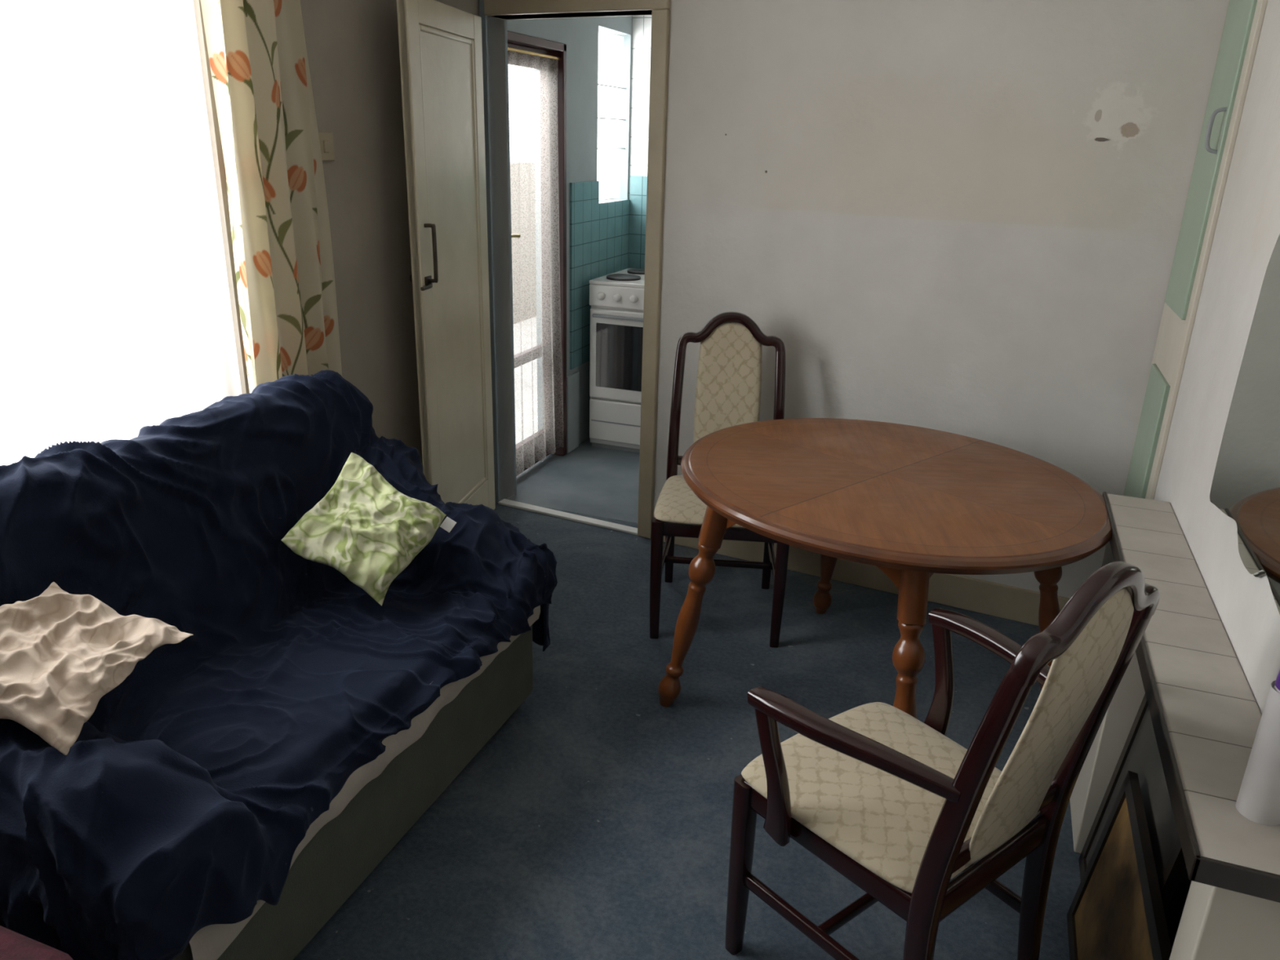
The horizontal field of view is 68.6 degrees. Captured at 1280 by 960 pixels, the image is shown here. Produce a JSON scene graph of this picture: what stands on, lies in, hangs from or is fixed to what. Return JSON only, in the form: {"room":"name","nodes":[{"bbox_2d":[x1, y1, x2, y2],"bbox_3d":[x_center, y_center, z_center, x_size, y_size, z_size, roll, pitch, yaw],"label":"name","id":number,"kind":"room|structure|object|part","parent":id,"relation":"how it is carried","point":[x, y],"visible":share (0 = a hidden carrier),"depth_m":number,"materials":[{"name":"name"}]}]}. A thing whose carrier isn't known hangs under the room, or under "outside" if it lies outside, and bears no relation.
{"room":"living room","nodes":[
{"label":"living room","id":0,"kind":"room"},
{"bbox_2d":[193,0,632,466],"bbox_3d":[-1.257,-0.567,2.629,0.160,2.400,6.700,9,21,19],"label":"wall","id":1,"kind":"structure","parent":0,"point":[353,46],"depth_m":3.25,"materials":[{"name":"paint"}]},
{"bbox_2d":[0,0,241,465],"bbox_3d":[-1.435,-0.609,1.915,0.030,1.440,1.540,9,21,19],"label":"window","id":2,"kind":"structure","parent":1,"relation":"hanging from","point":[116,318],"depth_m":2.28,"materials":[{"name":"white glass"}]},
{"bbox_2d":[200,0,342,393],"bbox_3d":[-1.305,-0.586,2.018,0.081,1.652,2.000,9,21,19],"label":"floral curtain","id":3,"kind":"object","parent":1,"relation":"hanging from","point":[279,215],"visible":0.8,"depth_m":2.67,"materials":[{"name":"beige fabric"}]},
{"bbox_2d":[318,131,334,160],"bbox_3d":[-0.984,-1.041,2.930,0.018,0.085,0.085,9,21,19],"label":"light switch","id":4,"kind":"object","parent":1,"relation":"attached to","point":[326,139],"visible":0.79,"depth_m":2.93,"materials":[{"name":"beige plastic"}]},
{"bbox_2d":[479,0,516,503],"bbox_3d":[-0.603,-0.901,4.035,0.030,2.100,0.150,11,22,25],"label":"trim","id":5,"kind":"structure","parent":1,"relation":"attached to","point":[486,80],"depth_m":3.98,"materials":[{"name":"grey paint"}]},
{"bbox_2d":[507,42,555,475],"bbox_3d":[-0.550,-0.979,4.422,0.040,1.945,0.590,9,21,19],"label":"curtain","id":6,"kind":"object","parent":1,"relation":"attached to","point":[531,450],"visible":0.52,"depth_m":4.61,"materials":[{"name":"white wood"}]},
{"bbox_2d":[511,234,520,237],"bbox_3d":[-0.577,-1.080,4.157,0.053,0.019,0.105,9,21,19],"label":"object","id":7,"kind":"structure","parent":6,"relation":"attached to","point":[513,235],"depth_m":4.16,"materials":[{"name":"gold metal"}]},
{"bbox_2d":[507,47,559,60],"bbox_3d":[-0.478,-1.857,4.084,0.012,0.012,0.600,9,21,19],"label":"curtain rod","id":8,"kind":"object","parent":1,"relation":"attached to","point":[508,48],"visible":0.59,"depth_m":4.10,"materials":[{"name":"gold metal"}]},
{"bbox_2d":[507,31,566,455],"bbox_3d":[-0.530,-0.983,4.413,0.102,2.000,0.660,9,21,19],"label":"frame","id":9,"kind":"object","parent":1,"relation":"attached to","point":[558,49],"visible":0.39,"depth_m":4.59,"materials":[{"name":"red wood"}]},
{"bbox_2d":[566,371,578,453],"bbox_3d":[-0.362,-0.362,5.030,0.015,0.420,0.140,9,21,19],"label":"baseboard","id":10,"kind":"structure","parent":1,"relation":"attached to","point":[572,380],"depth_m":5.01,"materials":[{"name":"blue paint"}]},
{"bbox_2d":[569,180,630,369],"bbox_3d":[-0.210,-1.145,5.123,0.012,0.935,0.800,9,21,19],"label":"wall tiles","id":11,"kind":"structure","parent":1,"relation":"attached to","point":[599,233],"depth_m":4.95,"materials":[{"name":"teal tile"}]},
{"bbox_2d":[597,84,626,149],"bbox_3d":[-0.162,-1.932,5.008,0.010,0.316,0.440,9,21,19],"label":"bars","id":12,"kind":"object","parent":1,"relation":"attached to","point":[598,84],"visible":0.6,"depth_m":5.02,"materials":[{"name":"white metal"}]},
{"bbox_2d":[628,15,651,199],"bbox_3d":[1.111,-1.376,5.033,2.795,2.400,0.120,9,21,19],"label":"wall","id":13,"kind":"structure","parent":0,"point":[642,24],"depth_m":5.15,"materials":[{"name":"white paint"}]},
{"bbox_2d":[628,175,647,268],"bbox_3d":[0.549,-1.108,5.278,1.318,1.100,0.012,9,21,19],"label":"wall tiles","id":14,"kind":"structure","parent":13,"relation":"attached to","point":[638,184],"depth_m":5.37,"materials":[{"name":"teal tile"}]},
{"bbox_2d":[293,437,1080,959],"bbox_3d":[-0.053,0.779,2.621,2.885,0.060,6.700,9,21,19],"label":"floor","id":15,"kind":"structure","parent":0,"point":[594,823],"depth_m":2.47,"materials":[{"name":"blue carpet"}]},
{"bbox_2d":[0,925,73,959],"bbox_3d":[-1.085,0.933,1.281,0.510,0.515,0.470,9,21,19],"label":"footstool","id":16,"kind":"object","parent":15,"relation":"on","point":[14,945],"visible":1,"depth_m":1.32,"materials":[{"name":"fabric"}]},
{"bbox_2d":[0,369,557,959],"bbox_3d":[-0.854,0.357,2.226,0.892,0.961,1.689,9,21,19],"label":"sofa","id":17,"kind":"object","parent":15,"relation":"on","point":[249,773],"visible":0.91,"depth_m":2.02,"materials":[{"name":"blue fabric"}]},
{"bbox_2d":[0,582,193,755],"bbox_3d":[-1.030,0.309,1.674,0.289,0.146,0.337,6,20,11],"label":"print pillow","id":18,"kind":"object","parent":17,"relation":"on","point":[61,651],"visible":1,"depth_m":1.65,"materials":[{"name":"beige fabric"}]},
{"bbox_2d":[280,452,456,605],"bbox_3d":[-0.692,0.124,2.421,0.354,0.315,0.263,6,20,12],"label":"leaf pillow","id":19,"kind":"object","parent":17,"relation":"on","point":[364,528],"visible":1,"depth_m":2.38,"materials":[{"name":"green fabric"}]},
{"bbox_2d":[396,0,495,509],"bbox_3d":[-0.707,-0.700,3.583,0.038,2.003,0.686,5,20,9],"label":"door","id":20,"kind":"structure","parent":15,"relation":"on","point":[446,67],"depth_m":3.46,"materials":[{"name":"beige paint"}]},
{"bbox_2d":[409,223,438,283],"bbox_3d":[-0.751,-0.783,3.246,0.102,0.202,0.030,5,20,9],"label":"door handle","id":21,"kind":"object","parent":20,"relation":"attached to","point":[433,226],"depth_m":3.23,"materials":[{"name":"brown metal"}]},
{"bbox_3d":[-0.720,-0.782,3.240,0.039,0.200,0.013,5,20,10],"label":"pull handle","id":22,"kind":"part","parent":21,"relation":"part of","materials":[{"name":"brown metal"}]},
{"bbox_2d":[420,282,432,290],"bbox_3d":[-0.731,-0.666,3.236,0.022,0.012,0.114,2,20,2],"label":"latch lever","id":23,"kind":"object","parent":20,"relation":"attached to","point":[429,286],"visible":1,"depth_m":3.21,"materials":[{"name":"black metal"}]},
{"bbox_3d":[-0.731,-0.666,3.236,0.022,0.012,0.114,2,20,2],"label":"lever","id":24,"kind":"part","parent":23,"relation":"part of","materials":[{"name":"brown metal"}]},
{"bbox_2d":[424,275,431,285],"bbox_3d":[-0.738,-0.697,3.274,0.006,0.030,0.050,5,20,10],"label":"latch plate","id":25,"kind":"object","parent":20,"relation":"attached to","point":[426,278],"depth_m":3.26,"materials":[{"name":"black metal"}]},
{"bbox_3d":[-0.707,-0.700,3.583,0.037,2.003,0.686,5,20,9],"label":"stiles and rails","id":26,"kind":"part","parent":20,"relation":"part of","materials":[{"name":"beige wood"}]},
{"bbox_2d":[418,23,487,503],"bbox_3d":[-0.706,-0.739,3.569,0.032,1.750,0.516,5,20,10],"label":"trim","id":27,"kind":"structure","parent":20,"relation":"attached to","point":[422,28],"depth_m":3.57,"materials":[{"name":"beige paint"}]},
{"bbox_2d":[589,267,644,453],"bbox_3d":[0.057,-0.657,5.149,0.511,0.920,0.590,9,21,19],"label":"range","id":28,"kind":"object","parent":15,"relation":"on","point":[616,300],"visible":0.59,"depth_m":4.93,"materials":[{"name":"white metal"}]},
{"bbox_3d":[-0.204,-0.945,4.832,0.042,0.042,0.027,9,21,19],"label":"knob","id":29,"kind":"part","parent":28,"relation":"part of","materials":[{"name":"white plastic"}]},
{"bbox_3d":[-0.042,-0.300,5.023,0.493,0.225,0.024,9,21,19],"label":"drawer","id":30,"kind":"part","parent":28,"relation":"part of","materials":[{"name":"white metal"}]},
{"bbox_2d":[589,307,643,403],"bbox_3d":[-0.037,-0.635,4.888,0.493,0.477,0.050,9,21,19],"label":"oven","id":31,"kind":"object","parent":28,"relation":"in","point":[616,334],"depth_m":4.91,"materials":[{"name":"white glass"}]},
{"bbox_3d":[-0.024,-0.927,4.795,0.505,0.110,0.026,9,21,19],"label":"control panel","id":32,"kind":"part","parent":28,"relation":"part of","materials":[{"name":"white metal"}]},
{"bbox_3d":[-0.120,-0.932,4.803,0.042,0.042,0.027,9,21,19],"label":"knob","id":33,"kind":"part","parent":28,"relation":"part of","materials":[{"name":"white plastic"}]},
{"bbox_2d":[589,267,644,288],"bbox_3d":[0.073,-1.072,5.012,0.511,0.020,0.560,9,21,19],"label":"cooktop","id":34,"kind":"object","parent":28,"relation":"in","point":[628,277],"depth_m":4.85,"materials":[{"name":"white metal"}]},
{"bbox_3d":[-0.036,-0.919,4.774,0.042,0.042,0.027,9,21,19],"label":"knob","id":35,"kind":"part","parent":28,"relation":"part of","materials":[{"name":"white plastic"}]},
{"bbox_2d":[649,311,789,648],"bbox_3d":[0.289,-0.019,3.247,0.451,1.033,0.559,3,20,5],"label":"dining chair","id":36,"kind":"object","parent":15,"relation":"on","point":[728,388],"visible":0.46,"depth_m":3.33,"materials":[{"name":"brown wood"}]},
{"bbox_3d":[0.053,0.333,3.139,0.041,0.430,0.041,3,20,5],"label":"leg","id":37,"kind":"part","parent":36,"relation":"part of","materials":[{"name":"brown wood"}]},
{"bbox_3d":[0.125,-0.044,3.468,0.042,0.921,0.123,5,20,10],"label":"post","id":38,"kind":"part","parent":36,"relation":"part of","materials":[{"name":"brown wood"}]},
{"bbox_3d":[0.305,-0.062,3.410,0.360,0.034,0.018,3,20,5],"label":"rail","id":39,"kind":"part","parent":36,"relation":"part of","materials":[{"name":"brown wood"}]},
{"bbox_3d":[0.281,0.065,3.213,0.455,0.048,0.448,3,20,5],"label":"seat","id":40,"kind":"part","parent":36,"relation":"part of","materials":[{"name":"beige fabric"}]},
{"bbox_3d":[0.262,0.166,3.057,0.410,0.054,0.022,3,20,5],"label":"rail","id":41,"kind":"part","parent":36,"relation":"part of","materials":[{"name":"brown wood"}]},
{"bbox_3d":[0.326,-0.523,3.330,0.386,0.141,0.055,3,20,5],"label":"crest rail","id":42,"kind":"part","parent":36,"relation":"part of","materials":[{"name":"brown wood"}]},
{"bbox_3d":[0.490,-0.023,3.437,0.042,0.921,0.123,1,20,-1],"label":"post","id":43,"kind":"part","parent":36,"relation":"part of","materials":[{"name":"brown wood"}]},
{"bbox_3d":[0.461,0.357,3.104,0.041,0.430,0.041,3,20,5],"label":"leg","id":44,"kind":"part","parent":36,"relation":"part of","materials":[{"name":"brown wood"}]},
{"bbox_2d":[657,417,1111,718],"bbox_3d":[0.664,0.337,2.710,1.172,0.756,1.074,16,24,34],"label":"dining table","id":45,"kind":"object","parent":15,"relation":"on","point":[913,504],"visible":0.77,"depth_m":2.44,"materials":[{"name":"brown wood"}]},
{"bbox_2d":[724,561,1159,959],"bbox_3d":[0.522,0.536,1.740,0.570,1.033,0.560,-13,25,-35],"label":"dining chair","id":46,"kind":"object","parent":15,"relation":"on","point":[882,795],"visible":1,"depth_m":1.63,"materials":[{"name":"brown wood"}]},
{"bbox_3d":[0.203,0.787,1.903,0.041,0.430,0.041,-13,25,-35],"label":"leg","id":47,"kind":"part","parent":46,"relation":"part of","materials":[{"name":"brown wood"}]},
{"bbox_3d":[0.337,0.664,1.696,0.022,0.054,0.400,-15,26,-38],"label":"rail","id":48,"kind":"part","parent":46,"relation":"part of","materials":[{"name":"brown wood"}]},
{"bbox_3d":[0.338,0.430,1.543,0.394,0.038,0.058,19,26,39],"label":"arm","id":49,"kind":"part","parent":46,"relation":"part of","materials":[{"name":"brown wood"}]},
{"bbox_3d":[0.483,0.582,1.808,0.455,0.048,0.448,-13,25,-35],"label":"seat","id":50,"kind":"part","parent":46,"relation":"part of","materials":[{"name":"beige fabric"}]},
{"bbox_3d":[0.496,0.680,1.506,0.042,0.921,0.123,-17,27,-41],"label":"post","id":51,"kind":"part","parent":46,"relation":"part of","materials":[{"name":"brown wood"}]},
{"bbox_3d":[0.718,0.339,1.821,0.058,0.038,0.394,-9,23,-27],"label":"arm","id":52,"kind":"part","parent":46,"relation":"part of","materials":[{"name":"brown wood"}]},
{"bbox_3d":[0.618,0.686,1.658,0.374,0.054,0.022,-13,25,-35],"label":"rail","id":53,"kind":"part","parent":46,"relation":"part of","materials":[{"name":"brown wood"}]},
{"bbox_3d":[0.624,0.599,1.620,0.360,0.034,0.018,-13,25,-35],"label":"rail","id":54,"kind":"part","parent":46,"relation":"part of","materials":[{"name":"brown wood"}]},
{"bbox_3d":[0.787,0.611,1.718,0.042,0.921,0.123,-11,23,-30],"label":"post","id":55,"kind":"part","parent":46,"relation":"part of","materials":[{"name":"brown wood"}]},
{"bbox_3d":[0.687,0.189,1.401,0.386,0.141,0.055,-13,25,-35],"label":"crest rail","id":56,"kind":"part","parent":46,"relation":"part of","materials":[{"name":"brown wood"}]},
{"bbox_2d":[1066,770,1171,959],"bbox_3d":[0.892,0.870,1.774,0.068,0.402,0.540,9,21,19],"label":"fireplace screen","id":57,"kind":"object","parent":15,"relation":"on","point":[1116,912],"visible":1,"depth_m":1.82,"materials":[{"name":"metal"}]},
{"bbox_3d":[0.866,1.041,1.845,0.022,0.032,0.540,9,21,19],"label":"rail","id":58,"kind":"part","parent":57,"relation":"part of","materials":[{"name":"black metal"}]},
{"bbox_2d":[1074,797,1153,959],"bbox_3d":[0.892,0.870,1.774,0.048,0.341,0.480,9,21,19],"label":"print","id":59,"kind":"object","parent":57,"relation":"attached to","point":[1112,918],"depth_m":1.84,"materials":[{"name":"paper"}]},
{"bbox_3d":[0.919,0.700,1.704,0.022,0.032,0.540,9,21,19],"label":"rail","id":60,"kind":"part","parent":57,"relation":"part of","materials":[{"name":"black metal"}]},
{"bbox_2d":[1078,693,1186,912],"bbox_3d":[1.012,0.708,1.907,0.088,0.622,0.520,9,21,19],"label":"fireplace surround","id":61,"kind":"object","parent":15,"relation":"on","point":[1140,754],"visible":0.28,"depth_m":1.91,"materials":[{"name":"black metal"}]},
{"bbox_3d":[0.973,0.981,2.019,0.021,0.032,0.520,9,21,19],"label":"rail","id":62,"kind":"part","parent":61,"relation":"part of","materials":[{"name":"black metal"}]},
{"bbox_2d":[1085,705,1178,880],"bbox_3d":[1.012,0.708,1.907,0.069,0.561,0.460,9,21,19],"label":"print","id":63,"kind":"object","parent":61,"relation":"attached to","point":[1140,756],"depth_m":1.92},
{"bbox_2d":[1070,491,1279,959],"bbox_3d":[1.035,0.622,1.950,0.160,0.752,1.459,9,21,19],"label":"fireplace","id":64,"kind":"object","parent":15,"relation":"on","point":[1206,715],"visible":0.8,"depth_m":1.53,"materials":[{"name":"white tile"}]},
{"bbox_3d":[1.030,0.709,1.758,0.020,0.720,0.810,9,21,19],"label":"panel","id":65,"kind":"part","parent":64,"relation":"part of","materials":[{"name":"black metal"}]},
{"bbox_2d":[1235,669,1279,826],"bbox_3d":[0.856,0.338,1.250,0.055,0.269,0.055,9,21,19],"label":"vase","id":66,"kind":"object","parent":64,"relation":"on","point":[1258,800],"visible":1,"depth_m":1.25,"materials":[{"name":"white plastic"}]},
{"bbox_2d":[1123,0,1267,499],"bbox_3d":[1.521,-0.509,2.685,0.055,2.400,0.450,9,21,19],"label":"tall cabinet","id":67,"kind":"object","parent":15,"relation":"on","point":[1244,19],"visible":0.76,"depth_m":2.54,"materials":[{"name":"green paint"}]},
{"bbox_3d":[1.519,0.106,2.909,0.018,0.890,0.300,9,21,19],"label":"door","id":68,"kind":"part","parent":67,"relation":"part of","materials":[{"name":"green paint"}]},
{"bbox_3d":[1.550,-1.036,2.490,0.018,1.175,0.335,9,21,19],"label":"door","id":69,"kind":"part","parent":67,"relation":"part of","materials":[{"name":"green paint"}]},
{"bbox_3d":[1.475,-0.897,2.408,0.036,0.115,0.010,9,21,19],"label":"pull handle","id":70,"kind":"part","parent":67,"relation":"part of","materials":[{"name":"grey metal"}]},
{"bbox_2d":[487,0,1229,598],"bbox_3d":[0.541,-0.815,3.449,2.600,2.400,0.120,11,22,25],"label":"wall","id":71,"kind":"structure","parent":0,"point":[962,217],"depth_m":3.13,"materials":[{"name":"paint"}]},
{"bbox_2d":[497,498,637,535],"bbox_3d":[-0.321,0.162,4.191,0.720,0.012,0.050,11,22,25],"label":"trim","id":72,"kind":"structure","parent":71,"relation":"attached to","point":[549,512],"depth_m":4.18,"materials":[{"name":"silver metal"}]},
{"bbox_2d":[484,0,671,538],"bbox_3d":[-0.242,-0.828,3.862,0.785,2.100,0.160,11,22,25],"label":"trim","id":73,"kind":"structure","parent":71,"relation":"attached to","point":[660,11],"depth_m":3.55,"materials":[{"name":"beige paint"}]},
{"bbox_2d":[653,515,1069,626],"bbox_3d":[0.822,0.341,3.621,1.705,0.125,0.018,11,22,25],"label":"baseboard","id":74,"kind":"structure","parent":71,"relation":"attached to","point":[984,597],"depth_m":3.48,"materials":[{"name":"beige paint"}]},
{"bbox_2d":[1153,0,1279,714],"bbox_3d":[1.244,-0.181,1.761,0.120,2.400,6.700,9,21,19],"label":"wall","id":75,"kind":"structure","parent":0,"point":[1247,231],"depth_m":2.10,"materials":[{"name":"paint"}]},
{"bbox_2d":[1209,234,1279,614],"bbox_3d":[1.105,-0.202,1.560,0.013,0.768,0.747,9,21,19],"label":"wall mirror","id":76,"kind":"object","parent":75,"relation":"attached to","point":[1246,484],"visible":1,"depth_m":1.74,"materials":[{"name":"clear glass"}]},
{"label":"outside","id":77,"kind":"structure","parent":0,"visible":0},
{"bbox_2d":[510,161,537,444],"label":"glass door","id":78,"kind":"structure","parent":77,"point":[522,173],"depth_m":8.56,"materials":[{"name":"glass"}]},
{"bbox_3d":[-0.242,-1.942,5.036,0.040,0.850,0.440,9,21,19],"label":"frame","id":79,"kind":"object","parent":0,"visible":0},
{"bbox_2d":[596,30,623,199],"bbox_3d":[-0.177,-1.932,5.013,0.011,0.830,0.440,9,21,19],"label":"window","id":80,"kind":"structure","parent":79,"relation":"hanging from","point":[611,46],"depth_m":5.04,"materials":[{"name":"white glass"}]}
]}

